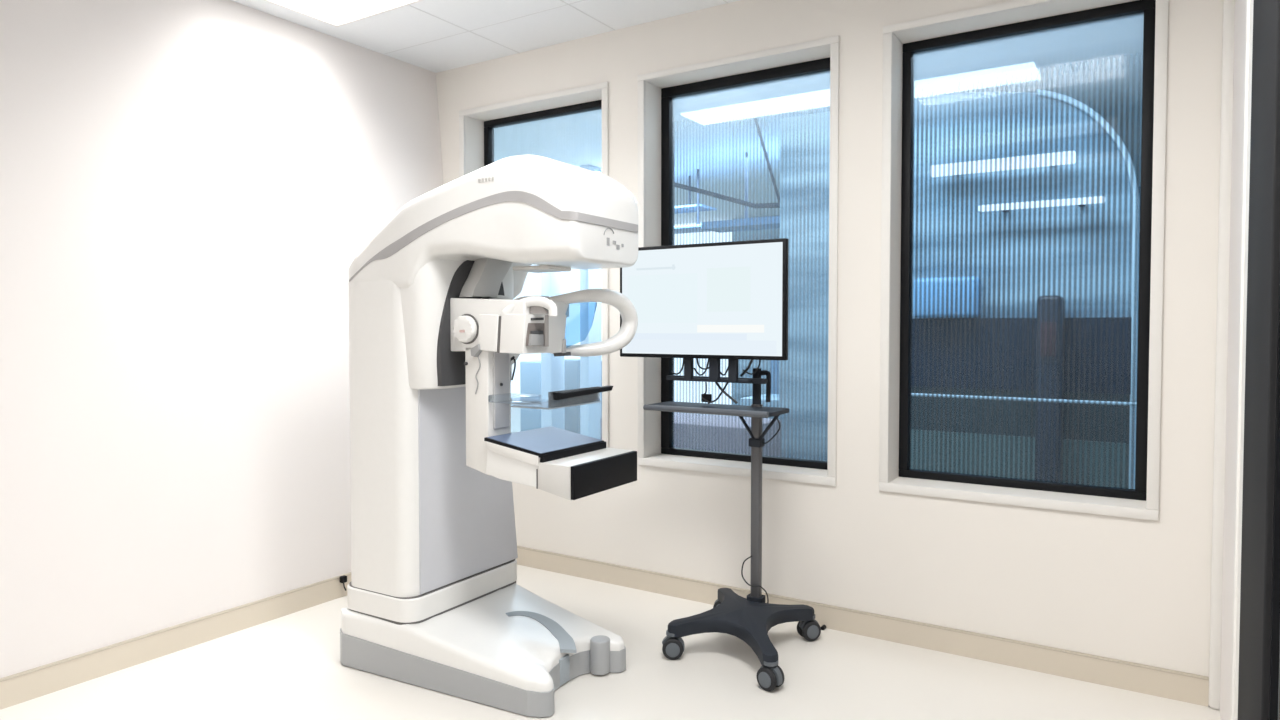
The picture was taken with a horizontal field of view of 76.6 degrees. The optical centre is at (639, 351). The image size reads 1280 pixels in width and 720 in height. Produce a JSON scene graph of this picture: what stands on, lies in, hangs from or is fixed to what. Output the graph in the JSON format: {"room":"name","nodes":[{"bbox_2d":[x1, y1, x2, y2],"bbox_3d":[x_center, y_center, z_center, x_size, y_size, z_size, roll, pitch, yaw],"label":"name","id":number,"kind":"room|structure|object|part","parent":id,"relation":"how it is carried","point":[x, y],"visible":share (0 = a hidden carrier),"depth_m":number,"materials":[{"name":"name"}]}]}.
{"room":"radiology room","nodes":[
{"label":"radiology room","id":0,"kind":"room"},
{"bbox_2d":[0,0,443,677],"bbox_3d":[-2.640,-0.209,2.388,0.645,2.780,5.300,1,2,32],"label":"wall","id":1,"kind":"structure","parent":0,"point":[191,190],"depth_m":3.23,"materials":[{"name":"paint"}]},
{"bbox_2d":[0,572,350,709],"bbox_3d":[-2.340,1.136,2.296,0.020,0.096,5.200,1,2,32],"label":"baseboard","id":2,"kind":"structure","parent":1,"relation":"attached to","point":[46,679],"depth_m":3.08,"materials":[{"name":"plastic"}]},
{"bbox_2d":[339,575,346,590],"bbox_3d":[-1.377,1.075,3.761,0.024,0.072,0.030,1,2,32],"label":"plug","id":3,"kind":"object","parent":1,"relation":"attached to","point":[342,579],"visible":1,"depth_m":3.75,"materials":[{"name":"black plastic"}]},
{"bbox_2d":[231,0,738,72],"bbox_3d":[-0.803,-1.524,1.179,4.400,0.120,5.300,1,2,32],"label":"ceiling","id":4,"kind":"structure","parent":0,"point":[406,26],"depth_m":3.81,"materials":[{"name":"paint"}]},
{"bbox_2d":[264,0,423,26],"bbox_3d":[-1.094,-1.561,3.272,1.200,0.070,0.600,1,2,32],"label":"ceiling light","id":5,"kind":"object","parent":4,"relation":"attached to","point":[337,13],"visible":1,"depth_m":3.68,"materials":[{"name":"white plastic"}]},
{"bbox_2d":[286,0,395,19],"bbox_3d":[-1.094,-1.559,3.272,1.176,0.006,0.576,1,2,32],"label":"diffuser","id":6,"kind":"object","parent":5,"relation":"attached to","point":[323,9],"depth_m":3.68,"materials":[{"name":"white plastic"}]},
{"bbox_2d":[385,0,727,53],"bbox_3d":[-0.069,-1.513,2.849,3.606,0.002,1.695,1,2,32],"label":"grid","id":7,"kind":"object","parent":4,"relation":"attached to","point":[560,0],"depth_m":3.80,"materials":[{"name":"white metal"}]},
{"bbox_2d":[0,565,1220,719],"bbox_3d":[-0.825,1.265,1.275,4.450,0.100,5.300,1,2,32],"label":"floor","id":8,"kind":"structure","parent":0,"point":[288,667],"depth_m":2.84,"materials":[{"name":"plastic"}]},
{"bbox_2d":[340,155,637,716],"bbox_3d":[-0.537,0.246,3.022,1.023,1.824,0.665,1,2,31],"label":"machine","id":9,"kind":"object","parent":8,"relation":"on","point":[437,329],"visible":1,"depth_m":2.87,"materials":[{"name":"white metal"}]},
{"bbox_3d":[-0.608,-0.080,2.830,0.094,0.094,0.036,1,2,31],"label":"pivot knob","id":10,"kind":"part","parent":9,"relation":"part of","materials":[{"name":"white plastic"}]},
{"bbox_3d":[-0.655,0.480,3.126,0.021,0.762,0.539,1,2,31],"label":"panel","id":11,"kind":"part","parent":9,"relation":"part of","materials":[{"name":"white plastic"}]},
{"bbox_3d":[-0.561,-0.006,2.813,0.041,0.045,0.040,1,2,31],"label":"clamp lever","id":12,"kind":"part","parent":9,"relation":"part of","materials":[{"name":"grey plastic"}]},
{"bbox_3d":[-0.563,0.080,2.812,0.025,0.134,0.004,1,2,31],"label":"arm cord","id":13,"kind":"part","parent":9,"relation":"part of","materials":[{"name":"grey plastic"}]},
{"bbox_3d":[-0.538,0.202,2.878,0.108,0.450,0.123,1,2,31],"label":"vertical arm","id":14,"kind":"part","parent":9,"relation":"part of"},
{"bbox_3d":[-0.489,0.133,2.849,0.011,0.270,0.078,1,2,31],"label":"arm rail","id":15,"kind":"part","parent":9,"relation":"part of","materials":[{"name":"grey plastic"}]},
{"bbox_3d":[-0.381,-0.146,2.753,0.194,0.036,0.030,1,2,31],"label":"guard plate","id":16,"kind":"part","parent":9,"relation":"part of","materials":[{"name":"white plastic"}]},
{"bbox_3d":[-0.333,0.311,2.883,0.233,0.041,0.363,1,2,31],"label":"detector plate","id":17,"kind":"part","parent":9,"relation":"part of","materials":[{"name":"grey plastic"}]},
{"bbox_3d":[-0.174,-0.106,2.943,0.381,0.247,0.111,-1,2,-24],"label":"patient handle","id":18,"kind":"part","parent":9,"relation":"part of","materials":[{"name":"white plastic"}]},
{"bbox_2d":[620,238,820,690],"bbox_3d":[0.273,0.363,3.222,0.858,1.586,0.614,1,2,32],"label":"cart","id":19,"kind":"object","parent":8,"relation":"on","point":[713,302],"visible":1,"depth_m":3.21,"materials":[{"name":"metal"}]},
{"bbox_3d":[0.064,-0.344,3.339,0.188,0.009,0.001,1,2,32],"label":"screen panel","id":20,"kind":"part","parent":19,"relation":"part of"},
{"bbox_3d":[0.089,-0.219,3.327,0.333,0.198,0.001,1,2,32],"label":"screen panel","id":21,"kind":"part","parent":19,"relation":"part of","materials":[{"name":"white glass"}]},
{"bbox_3d":[0.177,-0.062,3.276,0.557,0.026,0.001,1,2,32],"label":"screen panel","id":22,"kind":"part","parent":19,"relation":"part of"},
{"bbox_3d":[0.229,-0.021,3.244,0.680,0.054,0.001,1,2,32],"label":"screen panel","id":23,"kind":"part","parent":19,"relation":"part of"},
{"bbox_2d":[620,238,788,359],"bbox_3d":[0.237,-0.204,3.252,0.752,0.459,0.028,1,2,32],"label":"monitor","id":24,"kind":"object","parent":19,"relation":"on","point":[718,300],"depth_m":3.21,"materials":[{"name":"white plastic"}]},
{"bbox_3d":[0.283,0.113,3.289,0.366,0.012,0.035,1,2,32],"label":"mount plate","id":25,"kind":"part","parent":19,"relation":"part of","materials":[{"name":"black metal"}]},
{"bbox_2d":[643,401,788,417],"bbox_3d":[0.304,0.230,3.276,0.568,0.023,0.222,1,2,32],"label":"tray","id":26,"kind":"object","parent":19,"relation":"on","point":[756,409],"depth_m":3.22,"materials":[{"name":"grey metal"}]},
{"bbox_3d":[0.345,-0.244,3.163,0.188,0.172,0.001,1,2,32],"label":"screen panel","id":27,"kind":"part","parent":19,"relation":"part of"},
{"bbox_3d":[0.351,-0.091,3.164,0.289,0.030,0.001,1,2,32],"label":"screen panel","id":28,"kind":"part","parent":19,"relation":"part of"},
{"bbox_2d":[511,404,743,432],"bbox_3d":[-0.535,1.215,9.689,13.600,0.100,8.800,1,2,32],"label":"floor","id":29,"kind":"structure","parent":0,"point":[515,412],"depth_m":13.00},
{"bbox_2d":[520,361,540,430],"bbox_3d":[-1.271,0.634,10.081,0.321,1.038,0.300,1,2,32],"label":"base cabinet","id":30,"kind":"object","parent":29,"relation":"on","point":[530,371],"visible":0.34,"depth_m":9.95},
{"bbox_2d":[541,272,564,429],"bbox_3d":[-1.011,0.072,9.395,0.155,2.202,0.250,1,2,32],"label":"column","id":31,"kind":"structure","parent":29,"relation":"on","point":[552,283],"depth_m":9.31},
{"bbox_2d":[564,359,579,433],"bbox_3d":[-0.800,0.624,9.900,0.334,1.070,0.300,1,2,32],"label":"base cabinet","id":32,"kind":"object","parent":29,"relation":"on","point":[571,366],"visible":0.22,"depth_m":9.73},
{"bbox_2d":[580,164,600,439],"bbox_3d":[-0.553,-1.010,9.071,0.120,4.384,0.250,1,2,32],"label":"column","id":33,"kind":"structure","parent":29,"relation":"on","point":[590,367],"depth_m":9.02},
{"bbox_2d":[601,361,601,417],"bbox_3d":[-0.420,0.637,9.776,0.234,1.050,0.300,1,2,32],"label":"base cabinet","id":34,"kind":"object","parent":29,"relation":"on","point":[601,361],"visible":0.02,"depth_m":9.62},
{"bbox_2d":[600,412,780,456],"bbox_3d":[0.355,0.877,5.790,1.144,0.808,0.600,1,2,32],"label":"ledge","id":35,"kind":"object","parent":29,"relation":"on","point":[721,433],"visible":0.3,"depth_m":5.44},
{"bbox_2d":[740,394,778,418],"bbox_3d":[1.374,0.815,6.385,1.052,0.895,0.500,1,2,32],"label":"bench","id":36,"kind":"object","parent":29,"relation":"on","point":[774,400],"visible":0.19,"depth_m":6.40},
{"bbox_2d":[770,360,778,393],"bbox_3d":[1.593,0.162,7.174,0.904,2.154,0.100,1,2,32],"label":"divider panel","id":37,"kind":"object","parent":29,"relation":"on","point":[774,371],"visible":0.03,"depth_m":7.35,"materials":[{"name":"glass"}]},
{"bbox_2d":[779,89,1139,488],"bbox_3d":[1.947,-0.177,5.255,2.204,2.946,0.138,1,2,32],"label":"wall","id":38,"kind":"structure","parent":29,"relation":"on","point":[804,139],"depth_m":5.05,"materials":[{"name":"glass"}]},
{"bbox_2d":[913,276,978,317],"bbox_3d":[1.940,-0.343,5.123,0.392,0.254,0.140,1,2,32],"label":"storage box","id":39,"kind":"object","parent":38,"relation":"attached to","point":[938,281],"visible":0.73,"depth_m":5.07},
{"bbox_2d":[931,151,1075,176],"bbox_3d":[2.202,-1.134,4.938,0.805,0.070,0.149,1,2,32],"label":"lamp","id":40,"kind":"object","parent":38,"relation":"attached to","point":[940,168],"visible":0.74,"depth_m":4.87,"materials":[{"name":"paint"}]},
{"bbox_2d":[978,196,1102,211],"bbox_3d":[2.388,-0.875,4.828,0.674,0.036,0.149,1,2,32],"label":"lamp","id":41,"kind":"object","parent":38,"relation":"attached to","point":[1100,197],"visible":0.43,"depth_m":4.76,"materials":[{"name":"paint"}]},
{"bbox_2d":[911,393,1136,405],"bbox_3d":[2.117,0.786,4.546,1.800,1.063,0.024,1,2,32],"label":"handrail","id":42,"kind":"object","parent":29,"relation":"on","point":[912,394],"visible":0.12,"depth_m":4.46,"materials":[{"name":"metal"}]},
{"bbox_2d":[1034,295,1063,481],"bbox_3d":[2.402,0.491,4.760,0.132,1.640,0.217,1,2,32],"label":"post","id":43,"kind":"object","parent":29,"relation":"on","point":[1046,296],"visible":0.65,"depth_m":4.67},
{"bbox_2d":[494,14,1143,224],"bbox_3d":[-0.535,-2.133,9.589,13.600,0.100,8.800,1,2,32],"label":"ceiling","id":44,"kind":"structure","parent":0,"point":[1084,62],"depth_m":6.99,"materials":[{"name":"white paint"}]},
{"bbox_2d":[674,169,709,233],"bbox_3d":[0.450,-1.732,9.329,0.812,0.686,0.400,1,2,32],"label":"pendant light","id":45,"kind":"object","parent":44,"relation":"hanging from","point":[686,228],"visible":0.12,"depth_m":9.17,"materials":[{"name":"paint"}]},
{"bbox_2d":[674,176,716,213],"bbox_3d":[0.267,-1.891,9.797,1.274,0.397,0.420,1,2,32],"label":"pendant light","id":46,"kind":"object","parent":44,"relation":"hanging from","point":[684,208],"visible":0.46,"depth_m":9.57,"materials":[{"name":"paint"}]},
{"bbox_2d":[674,118,779,208],"bbox_3d":[0.845,-1.605,7.065,2.016,0.815,0.044,1,2,32],"label":"pipe","id":47,"kind":"object","parent":44,"relation":"hanging from","point":[677,185],"visible":0.52,"depth_m":6.98,"materials":[{"name":"grey metal"}]},
{"bbox_3d":[1.089,-1.633,6.909,0.254,0.748,0.026,1,2,32],"label":"hanger rod","id":48,"kind":"part","parent":47,"relation":"part of","materials":[{"name":"paint"}]},
{"bbox_2d":[701,152,779,232],"bbox_3d":[1.601,-1.650,8.005,2.039,0.772,0.420,1,2,32],"label":"pendant light","id":49,"kind":"object","parent":44,"relation":"hanging from","point":[761,223],"visible":0.44,"depth_m":8.29,"materials":[{"name":"paint"}]},
{"bbox_2d":[676,84,829,124],"bbox_3d":[0.992,-1.968,6.493,1.365,0.044,0.460,1,2,32],"label":"hall ceiling light","id":50,"kind":"object","parent":44,"relation":"attached to","point":[816,96],"visible":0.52,"depth_m":6.43,"materials":[{"name":"white plastic"}]},
{"bbox_2d":[914,56,1045,97],"bbox_3d":[2.304,-1.948,5.818,1.058,0.044,0.460,1,2,32],"label":"hall ceiling light","id":51,"kind":"object","parent":44,"relation":"attached to","point":[1026,69],"visible":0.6,"depth_m":5.68,"materials":[{"name":"white plastic"}]},
{"bbox_2d":[436,0,1222,704],"bbox_3d":[0.653,-0.253,3.550,4.450,2.800,0.200,1,2,32],"label":"wall","id":52,"kind":"structure","parent":0,"point":[1134,590],"depth_m":3.26,"materials":[{"name":"paint"}]},
{"bbox_2d":[459,81,608,447],"bbox_3d":[-0.519,-0.395,4.283,0.991,1.842,0.207,1,2,32],"label":"window","id":53,"kind":"structure","parent":52,"relation":"in","point":[603,104],"depth_m":4.18,"materials":[{"name":"paint"}]},
{"bbox_2d":[638,35,838,485],"bbox_3d":[0.453,-0.377,3.664,0.972,1.842,0.207,1,2,32],"label":"window","id":54,"kind":"structure","parent":52,"relation":"in","point":[831,64],"depth_m":3.67,"materials":[{"name":"paint"}]},
{"bbox_2d":[516,546,1208,706],"bbox_3d":[0.467,1.098,3.582,3.355,0.096,0.014,1,2,32],"label":"baseboard","id":55,"kind":"structure","parent":52,"relation":"attached to","point":[1136,677],"depth_m":3.14,"materials":[{"name":"plastic"}]},
{"bbox_2d":[879,0,1168,520],"bbox_3d":[1.411,-0.359,3.054,0.945,1.842,0.207,1,2,32],"label":"window","id":56,"kind":"structure","parent":52,"relation":"in","point":[1155,28],"depth_m":3.08,"materials":[{"name":"glass"}]},
{"bbox_2d":[1208,0,1234,709],"bbox_3d":[1.894,-0.166,2.625,0.040,2.680,0.030,1,2,32],"label":"trim","id":57,"kind":"structure","parent":52,"relation":"attached to","point":[1228,5],"depth_m":2.62,"materials":[{"name":"paint"}]},
{"bbox_2d":[732,186,1140,404],"bbox_3d":[4.459,-0.518,11.614,6.900,3.250,0.100,1,2,32],"label":"wall","id":58,"kind":"structure","parent":0,"point":[739,390],"depth_m":13.26,"materials":[{"name":"paint"}]},
{"bbox_2d":[1220,0,1245,719],"bbox_3d":[0.573,-0.100,0.403,0.140,2.680,5.200,1,2,32],"label":"wall","id":59,"kind":"structure","parent":0,"point":[1240,5],"depth_m":2.43,"materials":[{"name":"paint"}]},
{"bbox_2d":[1230,0,1253,719],"bbox_3d":[1.516,-0.058,2.011,0.036,2.500,0.147,1,2,32],"label":"trim","id":60,"kind":"structure","parent":59,"relation":"attached to","point":[1249,3],"depth_m":2.04,"materials":[{"name":"paint"}]},
{"bbox_2d":[1238,0,1279,719],"bbox_3d":[0.923,-0.027,0.986,0.132,2.500,2.216,1,2,32],"label":"door","id":61,"kind":"structure","parent":59,"relation":"in","point":[1259,636],"depth_m":1.65,"materials":[{"name":"black metal"}]},
{"bbox_3d":[1.161,-0.041,1.441,0.011,2.460,0.020,1,2,32],"label":"edge pull","id":62,"kind":"part","parent":61,"relation":"part of","materials":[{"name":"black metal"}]}
]}

